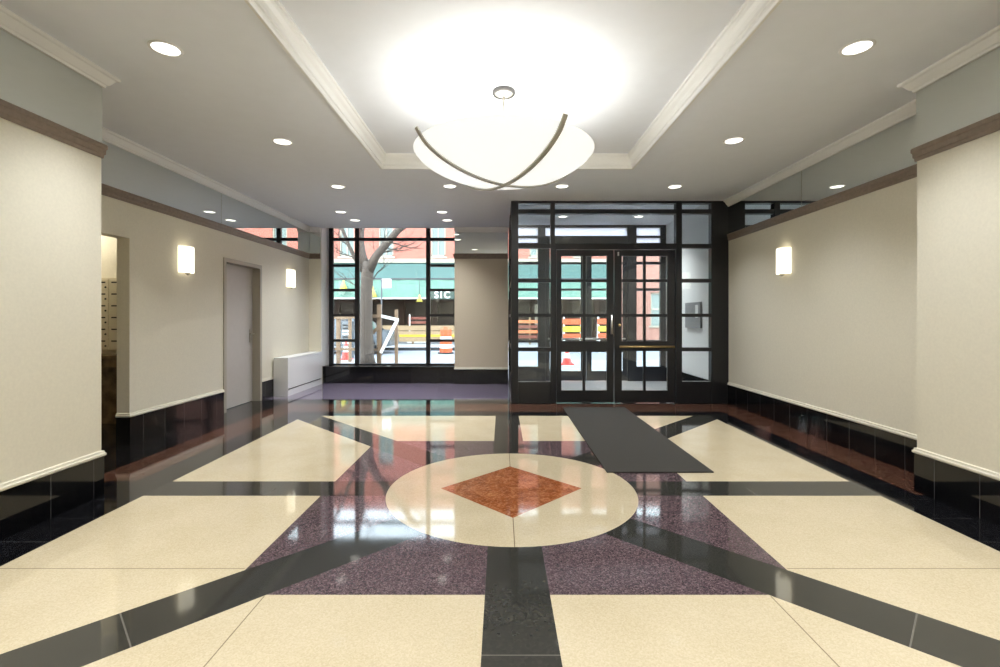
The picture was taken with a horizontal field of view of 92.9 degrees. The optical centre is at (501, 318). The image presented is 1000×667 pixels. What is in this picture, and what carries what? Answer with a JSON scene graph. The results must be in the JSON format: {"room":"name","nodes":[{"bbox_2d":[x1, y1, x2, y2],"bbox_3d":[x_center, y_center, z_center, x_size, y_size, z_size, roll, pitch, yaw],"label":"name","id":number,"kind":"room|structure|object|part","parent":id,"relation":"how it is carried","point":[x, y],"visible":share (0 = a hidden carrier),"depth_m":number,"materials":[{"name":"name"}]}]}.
{"room":"lobby","nodes":[
{"label":"lobby","id":0,"kind":"room"},
{"bbox_2d":[0,118,100,483],"bbox_3d":[-3.440,-0.395,0.145,1.000,3.390,6.690,0,0,0],"label":"wall","id":1,"kind":"structure","parent":0,"point":[50,188],"depth_m":3.08,"materials":[{"name":"beige paint"}]},
{"bbox_2d":[0,28,101,142],"bbox_3d":[-2.937,-1.490,0.150,0.006,0.416,6.680,0,0,0],"label":"mirror panel","id":2,"kind":"object","parent":1,"relation":"attached to","point":[31,80],"visible":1,"depth_m":3.08,"materials":[{"name":"grey mirror"}]},
{"bbox_2d":[0,456,103,540],"bbox_3d":[-3.369,1.156,0.151,0.881,0.288,6.702,0,0,0],"label":"baseboard","id":3,"kind":"structure","parent":1,"relation":"attached to","point":[24,506],"depth_m":3.07,"materials":[{"name":"black stone"}]},
{"bbox_2d":[0,450,106,491],"bbox_3d":[-3.364,0.991,0.156,0.890,0.042,6.711,0,0,0],"label":"trim","id":4,"kind":"structure","parent":1,"relation":"attached to","point":[42,473],"depth_m":3.07,"materials":[{"name":"beige wood"}]},
{"bbox_2d":[0,5,320,231],"bbox_3d":[-3.334,-1.745,3.100,0.951,0.090,12.600,0,0,0],"label":"trim","id":5,"kind":"structure","parent":1,"relation":"attached to","point":[10,22],"depth_m":3.48,"materials":[{"name":"white paint"}]},
{"bbox_2d":[0,99,320,258],"bbox_3d":[-3.362,-1.229,3.100,0.896,0.102,12.600,0,0,0],"label":"trim","id":6,"kind":"structure","parent":1,"relation":"attached to","point":[10,112],"depth_m":4.51,"materials":[{"name":"beige wood"}]},
{"bbox_2d":[101,235,116,353],"bbox_3d":[-5.020,-0.350,5.950,2.160,3.300,0.100,0,0,0],"label":"wall","id":7,"kind":"structure","parent":0,"point":[108,244],"depth_m":5.90,"materials":[{"name":"beige paint"}]},
{"bbox_2d":[101,278,116,350],"bbox_3d":[-5.150,-0.050,5.867,1.000,0.900,0.063,0,0,0],"label":"mailboxes","id":8,"kind":"object","parent":7,"relation":"attached to","point":[108,285],"visible":0.19,"depth_m":5.84,"materials":[{"name":"gold metal"}]},
{"bbox_3d":[-4.910,-0.410,5.845,0.152,0.136,0.010,0,0,0],"label":"mailbox door","id":9,"kind":"part","parent":8,"relation":"part of","materials":[{"name":"gold metal"}]},
{"bbox_3d":[-4.910,-0.266,5.845,0.152,0.136,0.010,0,0,0],"label":"mailbox door","id":10,"kind":"part","parent":8,"relation":"part of","materials":[{"name":"gold metal"}]},
{"bbox_3d":[-4.910,-0.121,5.845,0.152,0.136,0.010,0,0,0],"label":"mailbox door","id":11,"kind":"part","parent":8,"relation":"part of","materials":[{"name":"gold metal"}]},
{"bbox_3d":[-4.910,0.023,5.845,0.152,0.136,0.010,0,0,0],"label":"mailbox door","id":12,"kind":"part","parent":8,"relation":"part of","materials":[{"name":"gold metal"}]},
{"bbox_3d":[-4.910,0.168,5.845,0.152,0.136,0.010,0,0,0],"label":"mailbox door","id":13,"kind":"part","parent":8,"relation":"part of","materials":[{"name":"gold metal"}]},
{"bbox_3d":[-4.910,0.312,5.845,0.152,0.136,0.010,0,0,0],"label":"mailbox door","id":14,"kind":"part","parent":8,"relation":"part of","materials":[{"name":"gold metal"}]},
{"bbox_3d":[-4.749,-0.410,5.845,0.152,0.136,0.010,0,0,0],"label":"mailbox door","id":15,"kind":"part","parent":8,"relation":"part of","materials":[{"name":"gold metal"}]},
{"bbox_3d":[-4.749,-0.266,5.845,0.152,0.136,0.010,0,0,0],"label":"mailbox door","id":16,"kind":"part","parent":8,"relation":"part of","materials":[{"name":"gold metal"}]},
{"bbox_3d":[-4.749,-0.121,5.845,0.152,0.136,0.010,0,0,0],"label":"mailbox door","id":17,"kind":"part","parent":8,"relation":"part of","materials":[{"name":"gold metal"}]},
{"bbox_3d":[-4.749,0.023,5.845,0.152,0.136,0.010,0,0,0],"label":"mailbox door","id":18,"kind":"part","parent":8,"relation":"part of","materials":[{"name":"gold metal"}]},
{"bbox_3d":[-4.749,0.168,5.845,0.152,0.136,0.010,0,0,0],"label":"mailbox door","id":19,"kind":"part","parent":8,"relation":"part of","materials":[{"name":"gold metal"}]},
{"bbox_3d":[-4.749,0.312,5.845,0.152,0.136,0.010,0,0,0],"label":"mailbox door","id":20,"kind":"part","parent":8,"relation":"part of","materials":[{"name":"gold metal"}]},
{"bbox_2d":[101,367,116,423],"bbox_3d":[-4.971,0.900,5.880,2.059,0.800,0.040,0,0,0],"label":"trim","id":21,"kind":"structure","parent":7,"relation":"attached to","point":[108,374],"depth_m":5.86,"materials":[{"name":"brown wood"}]},
{"bbox_2d":[101,354,116,366],"bbox_3d":[-4.970,0.507,5.719,2.040,0.145,0.278,0,0,0],"label":"shelf","id":22,"kind":"object","parent":7,"relation":"attached to","point":[107,360],"visible":0.02,"depth_m":5.62,"materials":[{"name":"brown wood"}]},
{"bbox_2d":[101,195,308,412],"bbox_3d":[-3.875,-0.395,6.725,0.130,3.390,6.470,0,0,0],"label":"wall","id":23,"kind":"structure","parent":0,"point":[170,321],"depth_m":5.62,"materials":[{"name":"beige paint"}]},
{"bbox_2d":[101,140,220,222],"bbox_3d":[-3.807,-1.490,4.975,0.006,0.416,2.950,0,0,0],"label":"mirror panel","id":24,"kind":"object","parent":23,"relation":"attached to","point":[121,169],"visible":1,"depth_m":5.22,"materials":[{"name":"grey mirror"}]},
{"bbox_2d":[116,392,223,445],"bbox_3d":[-3.869,1.156,5.677,0.141,0.288,1.647,0,0,0],"label":"baseboard","id":25,"kind":"structure","parent":23,"relation":"attached to","point":[139,428],"depth_m":5.37,"materials":[{"name":"black stone"}]},
{"bbox_2d":[115,389,224,416],"bbox_3d":[-3.864,0.991,5.672,0.150,0.042,1.656,0,0,0],"label":"trim","id":26,"kind":"structure","parent":23,"relation":"attached to","point":[159,407],"depth_m":5.38,"materials":[{"name":"beige"}]},
{"bbox_2d":[178,246,193,274],"bbox_3d":[-3.757,-0.685,5.700,0.104,0.340,0.208,0,0,0],"label":"wall sconce","id":27,"kind":"object","parent":23,"relation":"attached to","point":[185,253],"visible":1,"depth_m":5.63,"materials":[{"name":"white glass"}]},
{"bbox_2d":[223,257,261,412],"bbox_3d":[-3.882,0.233,7.013,0.176,2.135,1.025,0,0,0],"label":"door","id":28,"kind":"structure","parent":23,"relation":"in","point":[242,281],"depth_m":7.15,"materials":[{"name":"beige"}]},
{"bbox_2d":[221,193,308,252],"bbox_3d":[-3.807,-1.490,7.926,0.006,0.416,2.940,0,0,0],"label":"mirror panel","id":29,"kind":"object","parent":23,"relation":"attached to","point":[236,214],"visible":1,"depth_m":7.50,"materials":[{"name":"grey mirror"}]},
{"bbox_2d":[262,379,273,399],"bbox_3d":[-3.804,1.156,8.463,0.012,0.288,1.875,0,0,0],"label":"baseboard","id":30,"kind":"structure","parent":23,"relation":"attached to","point":[267,386],"depth_m":7.71,"materials":[{"name":"black stone"}]},
{"bbox_2d":[262,376,273,381],"bbox_3d":[-3.799,0.991,8.463,0.021,0.042,1.875,0,0,0],"label":"trim","id":31,"kind":"structure","parent":23,"relation":"attached to","point":[269,378],"depth_m":7.70,"materials":[{"name":"beige"}]},
{"bbox_2d":[287,270,294,288],"bbox_3d":[-3.757,-0.695,8.520,0.104,0.340,0.208,0,0,0],"label":"wall sconce","id":32,"kind":"object","parent":23,"relation":"attached to","point":[290,273],"visible":1,"depth_m":8.45,"materials":[{"name":"white glass"}]},
{"bbox_2d":[309,232,322,378],"bbox_3d":[-3.695,-0.395,9.680,0.230,3.390,0.560,0,0,0],"label":"wall","id":33,"kind":"structure","parent":0,"point":[314,264],"depth_m":9.40,"materials":[{"name":"beige paint"}]},
{"bbox_2d":[309,232,319,252],"bbox_3d":[-3.692,-1.490,9.397,0.220,0.416,0.006,0,0,0],"label":"mirror panel","id":34,"kind":"object","parent":33,"relation":"attached to","point":[314,237],"visible":1,"depth_m":9.39,"materials":[{"name":"grey mirror"}]},
{"bbox_2d":[321,228,328,365],"bbox_3d":[-3.574,-0.521,9.625,0.012,2.953,0.390,0,0,0],"label":"trim","id":35,"kind":"structure","parent":33,"relation":"attached to","point":[324,231],"depth_m":9.63,"materials":[{"name":"white"}]},
{"bbox_2d":[455,259,507,366],"bbox_3d":[-0.398,-0.395,9.680,1.064,3.390,0.560,0,0,0],"label":"wall","id":36,"kind":"structure","parent":0,"point":[481,285],"depth_m":9.40,"materials":[{"name":"beige paint"}]},
{"bbox_2d":[322,365,454,382],"bbox_3d":[-2.095,1.130,9.730,2.990,0.340,0.460,0,0,0],"label":"trim","id":37,"kind":"structure","parent":36,"relation":"attached to","point":[330,373],"depth_m":9.50,"materials":[{"name":"black stone"}]},
{"bbox_2d":[329,228,454,364],"bbox_3d":[-2.090,-0.519,9.860,2.976,2.957,0.070,0,0,0],"label":"window","id":38,"kind":"structure","parent":36,"relation":"in","point":[357,239],"depth_m":9.82,"materials":[{"name":"black paint"}]},
{"bbox_2d":[453,253,507,258],"bbox_3d":[-0.411,-1.229,9.557,1.090,0.102,0.366,0,0,0],"label":"trim","id":39,"kind":"structure","parent":36,"relation":"attached to","point":[455,255],"depth_m":9.38,"materials":[{"name":"beige wood"}]},
{"bbox_2d":[454,369,507,383],"bbox_3d":[-0.404,1.156,9.564,1.076,0.288,0.352,0,0,0],"label":"baseboard","id":40,"kind":"structure","parent":36,"relation":"attached to","point":[461,376],"depth_m":9.39,"materials":[{"name":"black stone"}]},
{"bbox_2d":[454,227,507,231],"bbox_3d":[-0.398,-1.745,9.360,1.064,0.090,0.081,0,0,0],"label":"trim","id":41,"kind":"structure","parent":36,"relation":"attached to","point":[456,229],"depth_m":9.35,"materials":[{"name":"white"}]},
{"bbox_2d":[454,367,507,368],"bbox_3d":[-0.403,0.991,9.565,1.075,0.042,0.351,0,0,0],"label":"trim","id":42,"kind":"structure","parent":36,"relation":"attached to","point":[454,367],"depth_m":9.39,"materials":[{"name":"beige"}]},
{"bbox_2d":[455,232,507,252],"bbox_3d":[-0.398,-1.490,9.397,1.060,0.416,0.006,0,0,0],"label":"mirror panel","id":43,"kind":"object","parent":36,"relation":"attached to","point":[465,242],"visible":1,"depth_m":9.39,"materials":[{"name":"grey mirror"}]},
{"bbox_2d":[509,208,510,395],"bbox_3d":[0.176,-0.315,8.573,0.060,3.229,2.454,0,0,0],"label":"window","id":44,"kind":"structure","parent":36,"relation":"in","point":[510,208],"depth_m":8.55,"materials":[{"name":"black paint"}]},
{"bbox_2d":[0,381,999,666],"bbox_3d":[-1.250,1.360,3.330,9.900,0.120,13.260,0,0,0],"label":"floor","id":45,"kind":"structure","parent":0,"point":[325,524],"depth_m":2.66,"materials":[{"name":"stone"}]},
{"bbox_2d":[274,351,321,395],"bbox_3d":[-3.670,0.978,8.646,0.240,0.645,1.498,0,0,0],"label":"cover","id":46,"kind":"object","parent":45,"relation":"on","point":[294,373],"visible":1,"depth_m":8.27,"materials":[{"name":"white metal"}]},
{"bbox_3d":[-3.670,0.993,7.901,0.240,0.614,0.007,0,0,0],"label":"panel","id":47,"kind":"part","parent":46,"relation":"part of","materials":[{"name":"silver metal"}]},
{"bbox_3d":[-3.556,0.930,8.649,0.012,0.484,1.491,0,0,0],"label":"panel","id":48,"kind":"part","parent":46,"relation":"part of","materials":[{"name":"white metal"}]},
{"bbox_2d":[563,407,713,472],"bbox_3d":[1.335,1.294,5.440,0.900,0.011,2.900,0,0,0],"label":"floor mat","id":49,"kind":"object","parent":45,"relation":"on","point":[621,441],"visible":1,"depth_m":4.89,"materials":[{"name":"grey carpet"}]},
{"bbox_2d":[0,0,999,227],"bbox_3d":[-0.175,-1.917,3.115,7.550,0.253,12.630,0,0,0],"label":"ceiling","id":50,"kind":"structure","parent":0,"point":[216,110],"depth_m":3.73,"materials":[{"name":"white paint"}]},
{"bbox_2d":[147,40,183,57],"bbox_3d":[-2.226,-1.786,3.151,0.202,0.008,0.202,0,0,0],"label":"recessed light","id":51,"kind":"object","parent":50,"relation":"in","point":[165,48],"visible":1,"depth_m":3.15,"materials":[{"name":"white glass"}]},
{"bbox_2d":[272,138,292,145],"bbox_3d":[-2.217,-1.786,4.810,0.202,0.008,0.202,0,0,0],"label":"recessed light","id":52,"kind":"object","parent":50,"relation":"in","point":[280,141],"visible":1,"depth_m":4.80,"materials":[{"name":"white glass"}]},
{"bbox_2d":[330,184,345,188],"bbox_3d":[-2.220,-1.786,6.450,0.202,0.008,0.202,0,0,0],"label":"recessed light","id":53,"kind":"object","parent":50,"relation":"in","point":[336,186],"visible":1,"depth_m":6.44,"materials":[{"name":"white"}]},
{"bbox_2d":[442,184,456,188],"bbox_3d":[-0.700,-1.786,6.430,0.202,0.008,0.202,0,0,0],"label":"recessed light","id":54,"kind":"object","parent":50,"relation":"in","point":[450,186],"visible":1,"depth_m":6.43,"materials":[{"name":"white"}]},
{"bbox_2d":[413,86,594,190],"bbox_3d":[0.020,-1.536,4.060,1.521,0.813,1.521,0,0,32],"label":"chandelier","id":55,"kind":"object","parent":50,"relation":"hanging from","point":[503,151],"visible":1,"depth_m":3.63,"materials":[{"name":"white glass"}]},
{"bbox_3d":[0.020,-1.622,4.060,0.018,0.542,0.018,0,0,0],"label":"stem","id":56,"kind":"part","parent":55,"relation":"part of","materials":[{"name":"silver metal"}]},
{"bbox_2d":[244,0,782,169],"bbox_3d":[0.067,-1.861,3.978,3.014,0.165,3.397,0,0,0],"label":"trim","id":57,"kind":"structure","parent":50,"relation":"attached to","point":[750,16],"depth_m":3.68,"materials":[{"name":"white paint"}]},
{"bbox_2d":[555,184,569,188],"bbox_3d":[0.820,-1.786,6.430,0.202,0.008,0.202,0,0,0],"label":"recessed light","id":58,"kind":"object","parent":50,"relation":"in","point":[561,186],"visible":1,"depth_m":6.44,"materials":[{"name":"white"}]},
{"bbox_2d":[667,184,682,188],"bbox_3d":[2.355,-1.786,6.450,0.202,0.008,0.202,0,0,0],"label":"recessed light","id":59,"kind":"object","parent":50,"relation":"in","point":[675,186],"visible":1,"depth_m":6.44,"materials":[{"name":"white"}]},
{"bbox_2d":[723,137,744,144],"bbox_3d":[2.340,-1.786,4.780,0.202,0.008,0.202,0,0,0],"label":"recessed light","id":60,"kind":"object","parent":50,"relation":"in","point":[733,140],"visible":1,"depth_m":4.77,"materials":[{"name":"white glass"}]},
{"bbox_2d":[838,38,875,56],"bbox_3d":[2.350,-1.786,3.139,0.202,0.008,0.202,0,0,0],"label":"recessed light","id":61,"kind":"object","parent":50,"relation":"in","point":[857,47],"visible":1,"depth_m":3.13,"materials":[{"name":"white glass"}]},
{"bbox_2d":[508,225,665,380],"bbox_3d":[1.772,-0.315,9.860,3.253,3.229,0.100,0,0,0],"label":"window","id":62,"kind":"structure","parent":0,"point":[527,234],"depth_m":9.81,"materials":[{"name":"clear glass"}]},
{"bbox_2d":[545,249,585,380],"bbox_3d":[1.331,-0.119,9.827,0.842,2.822,0.110,0,0,0],"label":"door","id":63,"kind":"structure","parent":62,"relation":"attached to","point":[565,375],"depth_m":9.84,"materials":[{"name":"black paint"}]},
{"bbox_2d":[586,256,626,380],"bbox_3d":[2.181,-0.119,9.827,0.842,2.822,0.110,0,0,0],"label":"door","id":64,"kind":"structure","parent":62,"relation":"attached to","point":[591,375],"depth_m":9.84,"materials":[{"name":"black paint"}]},
{"bbox_2d":[518,205,699,224],"bbox_3d":[1.823,-1.985,8.650,3.554,0.110,2.620,0,0,0],"label":"ceiling","id":65,"kind":"structure","parent":0,"point":[522,219],"depth_m":9.10,"materials":[{"name":"white paint"}]},
{"bbox_2d":[666,205,707,379],"bbox_3d":[3.500,-0.395,8.635,0.200,3.390,2.650,0,0,0],"label":"wall","id":66,"kind":"structure","parent":0,"point":[694,227],"depth_m":8.37,"materials":[{"name":"white paint"}]},
{"bbox_2d":[511,201,728,403],"bbox_3d":[1.803,-0.245,7.290,3.314,3.090,0.110,0,0,0],"label":"door frame","id":67,"kind":"structure","parent":66,"relation":"in","point":[714,390],"depth_m":7.24,"materials":[{"name":"black paint"}]},
{"bbox_2d":[556,250,613,402],"bbox_3d":[1.279,0.123,7.290,0.873,2.337,0.176,0,0,0],"label":"door","id":68,"kind":"structure","parent":67,"relation":"attached to","point":[562,396],"depth_m":7.27,"materials":[{"name":"black paint"}]},
{"bbox_3d":[1.674,0.095,7.235,0.031,0.292,0.066,0,0,0],"label":"handle","id":69,"kind":"part","parent":68,"relation":"part of","materials":[{"name":"silver metal"}]},
{"bbox_2d":[614,250,674,402],"bbox_3d":[2.192,0.123,7.257,0.930,2.337,0.110,0,0,0],"label":"door","id":70,"kind":"structure","parent":67,"relation":"attached to","point":[668,395],"depth_m":7.27,"materials":[{"name":"black paint"}]},
{"bbox_2d":[685,302,701,327],"bbox_3d":[3.380,-0.055,8.380,0.040,0.450,0.660,0,0,0],"label":"board","id":71,"kind":"object","parent":66,"relation":"attached to","point":[694,307],"visible":0.9,"depth_m":8.33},
{"bbox_2d":[682,372,707,380],"bbox_3d":[3.394,1.156,8.575,0.012,0.288,2.450,0,0,0],"label":"baseboard","id":72,"kind":"structure","parent":66,"relation":"attached to","point":[685,377],"depth_m":8.52,"materials":[{"name":"black stone"}]},
{"bbox_2d":[729,177,916,434],"bbox_3d":[3.530,-0.395,5.439,0.139,3.390,3.743,0,0,0],"label":"wall","id":73,"kind":"structure","parent":0,"point":[837,332],"depth_m":4.89,"materials":[{"name":"beige paint"}]},
{"bbox_2d":[728,171,801,233],"bbox_3d":[3.458,-1.490,6.366,0.006,0.416,1.788,0,0,0],"label":"mirror panel","id":74,"kind":"object","parent":73,"relation":"attached to","point":[784,196],"visible":1,"depth_m":6.17,"materials":[{"name":"grey mirror"}]},
{"bbox_2d":[776,247,790,275],"bbox_3d":[3.408,-0.680,5.780,0.104,0.340,0.208,0,0,0],"label":"wall sconce","id":75,"kind":"object","parent":73,"relation":"attached to","point":[783,255],"visible":1,"depth_m":5.71,"materials":[{"name":"white glass"}]},
{"bbox_2d":[802,115,916,205],"bbox_3d":[3.458,-1.490,4.521,0.006,0.416,1.889,0,0,0],"label":"mirror panel","id":76,"kind":"object","parent":73,"relation":"attached to","point":[886,152],"visible":0.64,"depth_m":4.55,"materials":[{"name":"grey mirror"}]},
{"bbox_2d":[917,130,999,472],"bbox_3d":[3.360,-0.395,0.183,0.480,3.390,6.767,0,0,0],"label":"wall","id":77,"kind":"structure","parent":0,"point":[958,188],"depth_m":3.24,"materials":[{"name":"beige paint"}]},
{"bbox_2d":[723,25,999,206],"bbox_3d":[3.250,-1.745,2.035,0.422,0.090,10.470,0,0,0],"label":"trim","id":78,"kind":"structure","parent":77,"relation":"attached to","point":[989,41],"depth_m":4.05,"materials":[{"name":"white paint"}]},
{"bbox_2d":[727,113,999,240],"bbox_3d":[3.277,-1.229,2.035,0.367,0.102,10.470,0,0,0],"label":"trim","id":79,"kind":"structure","parent":77,"relation":"attached to","point":[989,125],"depth_m":4.14,"materials":[{"name":"beige wood"}]},
{"bbox_2d":[727,382,999,480],"bbox_3d":[3.280,0.991,2.035,0.362,0.042,10.470,0,0,0],"label":"trim","id":80,"kind":"structure","parent":77,"relation":"attached to","point":[982,471],"depth_m":4.15,"materials":[{"name":"beige wood"}]},
{"bbox_2d":[728,385,999,526],"bbox_3d":[3.285,1.156,2.035,0.353,0.288,10.470,0,0,0],"label":"baseboard","id":81,"kind":"structure","parent":77,"relation":"attached to","point":[977,495],"depth_m":4.17,"materials":[{"name":"black stone"}]},
{"bbox_2d":[916,47,999,146],"bbox_3d":[3.117,-1.490,0.189,0.006,0.416,6.757,0,0,0],"label":"mirror panel","id":82,"kind":"object","parent":77,"relation":"attached to","point":[970,94],"visible":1,"depth_m":3.24,"materials":[{"name":"grey mirror"}]},
{"label":"outside","id":83,"kind":"structure","parent":0,"visible":0},
{"bbox_2d":[334,347,508,350],"bbox_3d":[0.000,1.420,20.125,80.000,0.360,0.250,0,0,0],"label":"kerb","id":84,"kind":"object","parent":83,"point":[386,348],"depth_m":20.00,"materials":[{"name":"grey concrete"}]},
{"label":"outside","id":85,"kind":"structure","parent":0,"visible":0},
{"bbox_2d":[334,351,658,359],"bbox_3d":[0.000,1.480,17.500,80.000,0.240,5.000,0,0,0],"label":"road","id":86,"kind":"structure","parent":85,"point":[386,355],"depth_m":17.36,"materials":[{"name":"grey asphalt"}]},
{"bbox_2d":[341,342,352,359],"bbox_3d":[-5.107,1.050,15.600,0.360,0.620,0.360,0,0,0],"label":"traffic cone","id":87,"kind":"object","parent":86,"relation":"on","point":[345,353],"visible":0.55,"depth_m":15.51,"materials":[{"name":"red plastic"}]},
{"bbox_2d":[342,321,353,357],"bbox_3d":[-5.235,0.730,16.192,0.340,1.260,0.295,0,0,0],"label":"cabinet","id":88,"kind":"object","parent":86,"relation":"on","point":[344,323],"visible":0.45,"depth_m":16.06,"materials":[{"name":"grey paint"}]},
{"bbox_2d":[334,318,398,348],"bbox_3d":[-6.407,0.635,18.695,4.415,1.450,1.810,0,0,0],"label":"car","id":89,"kind":"object","parent":86,"relation":"on","point":[385,332],"visible":0.1,"depth_m":17.90,"materials":[{"name":"grey paint"}]},
{"bbox_2d":[381,278,390,304],"bbox_3d":[-4.224,-0.050,17.393,0.385,2.820,0.066,0,0,0],"label":"street sign","id":90,"kind":"object","parent":86,"relation":"on","point":[385,283],"visible":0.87,"depth_m":17.36,"materials":[{"name":"white metal"}]},
{"bbox_3d":[-4.197,-1.275,17.367,0.330,0.330,0.015,0,0,0],"label":"sign panel","id":91,"kind":"part","parent":90,"relation":"part of","materials":[{"name":"white metal"}]},
{"bbox_2d":[438,327,453,353],"bbox_3d":[-2.140,0.845,18.300,0.600,1.030,0.600,0,0,0],"label":"traffic barrel","id":92,"kind":"object","parent":86,"relation":"on","point":[445,347],"visible":0.93,"depth_m":18.11,"materials":[{"name":"orange plastic"}]},
{"bbox_2d":[562,317,580,353],"bbox_3d":[2.780,0.650,18.600,0.800,1.429,0.609,0,0,0],"label":"barricade","id":93,"kind":"object","parent":86,"relation":"on","point":[565,321],"visible":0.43,"depth_m":18.42,"materials":[{"name":"orange plastic"}]},
{"bbox_2d":[597,317,605,340],"bbox_3d":[4.250,0.650,19.200,0.800,1.429,0.609,0,0,0],"label":"barricade","id":94,"kind":"object","parent":86,"relation":"on","point":[599,321],"visible":0.38,"depth_m":19.02,"materials":[{"name":"orange plastic"}]},
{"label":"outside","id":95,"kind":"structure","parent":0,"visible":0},
{"bbox_2d":[334,360,658,380],"bbox_3d":[0.000,1.460,12.480,80.000,0.280,5.040,0,0,0],"label":"sidewalk","id":96,"kind":"structure","parent":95,"point":[597,365],"depth_m":14.19,"materials":[{"name":"concrete"}]},
{"bbox_2d":[334,304,398,362],"bbox_3d":[-3.855,0.464,13.913,1.764,1.712,1.064,0,0,0],"label":"tree guard","id":97,"kind":"object","parent":96,"relation":"on","point":[379,316],"visible":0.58,"depth_m":13.46,"materials":[{"name":"brown wood"}]},
{"bbox_3d":[-4.633,0.641,13.500,0.100,1.357,0.090,0,0,0],"label":"post","id":98,"kind":"part","parent":97,"relation":"part of","materials":[{"name":"brown wood"}]},
{"bbox_3d":[-4.593,0.625,14.400,0.080,1.390,0.090,0,0,0],"label":"post","id":99,"kind":"part","parent":97,"relation":"part of","materials":[{"name":"brown wood"}]},
{"bbox_3d":[-4.085,0.882,13.430,1.246,0.098,0.040,0,0,0],"label":"rail","id":100,"kind":"part","parent":97,"relation":"part of","materials":[{"name":"brown wood"}]},
{"bbox_3d":[-4.071,-0.048,13.430,1.331,0.134,0.040,0,0,0],"label":"rail","id":101,"kind":"part","parent":97,"relation":"part of","materials":[{"name":"brown wood"}]},
{"bbox_3d":[-3.476,0.464,13.500,0.115,1.712,0.090,0,0,0],"label":"post","id":102,"kind":"part","parent":97,"relation":"part of","materials":[{"name":"brown wood"}]},
{"bbox_3d":[-3.228,-0.013,13.615,0.617,0.209,0.040,0,0,-38],"label":"rail","id":103,"kind":"part","parent":97,"relation":"part of","materials":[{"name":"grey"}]},
{"bbox_3d":[-3.076,0.531,13.900,0.085,1.578,0.090,0,0,0],"label":"post","id":104,"kind":"part","parent":97,"relation":"part of","materials":[{"name":"brown wood"}]},
{"bbox_2d":[334,228,434,362],"bbox_3d":[-3.629,-1.147,13.072,3.723,4.934,1.116,0,0,-1],"label":"street tree","id":105,"kind":"object","parent":96,"relation":"on","point":[367,267],"visible":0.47,"depth_m":13.05,"materials":[{"name":"grey plant"}]},
{"bbox_2d":[561,352,573,364],"bbox_3d":[1.875,1.095,13.600,0.360,0.450,0.360,0,0,0],"label":"traffic cone","id":106,"kind":"object","parent":96,"relation":"on","point":[566,360],"visible":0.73,"depth_m":13.51,"materials":[{"name":"red plastic"}]},
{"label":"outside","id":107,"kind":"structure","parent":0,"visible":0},
{"bbox_2d":[334,341,537,346],"bbox_3d":[0.000,1.425,30.125,80.000,0.350,19.750,0,0,0],"label":"sidewalk","id":108,"kind":"structure","parent":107,"point":[400,344],"depth_m":22.25,"materials":[{"name":"concrete"}]},
{"bbox_2d":[407,314,425,342],"bbox_3d":[-4.269,0.525,24.210,1.100,1.450,0.540,0,0,0],"label":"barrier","id":109,"kind":"object","parent":108,"relation":"on","point":[409,317],"visible":0.23,"depth_m":24.44,"materials":[{"name":"red"}]},
{"bbox_2d":[382,326,454,343],"bbox_3d":[-3.550,0.800,23.009,4.900,0.900,0.142,0,0,0],"label":"barrier","id":110,"kind":"object","parent":108,"relation":"on","point":[412,334],"visible":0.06,"depth_m":22.95,"materials":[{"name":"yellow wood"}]},
{"bbox_2d":[334,228,605,340],"bbox_3d":[-4.900,-3.225,24.852,22.200,8.950,2.097,0,0,0],"label":"building","id":111,"kind":"structure","parent":108,"relation":"on","point":[406,268],"depth_m":25.50,"materials":[{"name":"brick"}]},
{"bbox_2d":[340,278,346,288],"bbox_3d":[-7.843,-1.682,23.581,0.480,0.656,0.481,0,0,0],"label":"lamp","id":112,"kind":"object","parent":111,"relation":"hanging from","point":[343,286],"visible":0.69,"depth_m":23.48,"materials":[{"name":"yellow"}]},
{"bbox_3d":[-8.300,-4.310,25.630,0.680,1.860,0.020,0,0,0],"label":"pane","id":113,"kind":"part","parent":111,"relation":"part of","materials":[{"name":"clear glass"}]},
{"bbox_3d":[-6.200,-4.310,25.630,0.680,1.860,0.020,0,0,0],"label":"pane","id":114,"kind":"part","parent":111,"relation":"part of","materials":[{"name":"clear glass"}]},
{"bbox_2d":[416,278,422,301],"bbox_3d":[-4.071,-1.414,23.588,0.343,1.191,0.343,0,0,45],"label":"lamp","id":115,"kind":"object","parent":111,"relation":"hanging from","point":[419,299],"visible":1,"depth_m":23.54,"materials":[{"name":"yellow"}]},
{"bbox_3d":[-3.400,-4.310,25.630,0.680,1.860,0.020,0,0,0],"label":"pane","id":116,"kind":"part","parent":111,"relation":"part of","materials":[{"name":"clear glass"}]},
{"bbox_3d":[1.900,-4.310,25.630,0.680,1.860,0.020,0,0,0],"label":"pane","id":117,"kind":"part","parent":111,"relation":"part of","materials":[{"name":"clear glass"}]},
{"bbox_2d":[535,304,537,324],"bbox_3d":[2.300,-0.200,25.720,1.200,1.100,0.040,0,0,0],"label":"poster","id":118,"kind":"object","parent":111,"relation":"attached to","point":[536,305],"depth_m":25.70,"materials":[{"name":"paper"}]},
{"bbox_2d":[518,317,537,344],"bbox_3d":[1.350,0.600,22.630,1.800,1.300,0.100,0,0,0],"label":"barricade","id":119,"kind":"object","parent":108,"relation":"on","point":[529,321],"visible":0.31,"depth_m":22.58,"materials":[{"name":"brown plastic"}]},
{"bbox_2d":[637,256,658,339],"bbox_3d":[16.100,-3.225,25.960,19.800,8.950,0.480,0,0,0],"label":"brick building","id":120,"kind":"structure","parent":108,"relation":"on","point":[652,271],"depth_m":25.80,"materials":[{"name":"red brick"}]},
{"bbox_3d":[8.600,-0.500,25.970,0.900,1.800,0.020,0,0,0],"label":"pane","id":121,"kind":"part","parent":120,"relation":"part of","materials":[{"name":"clear glass"}]}
]}

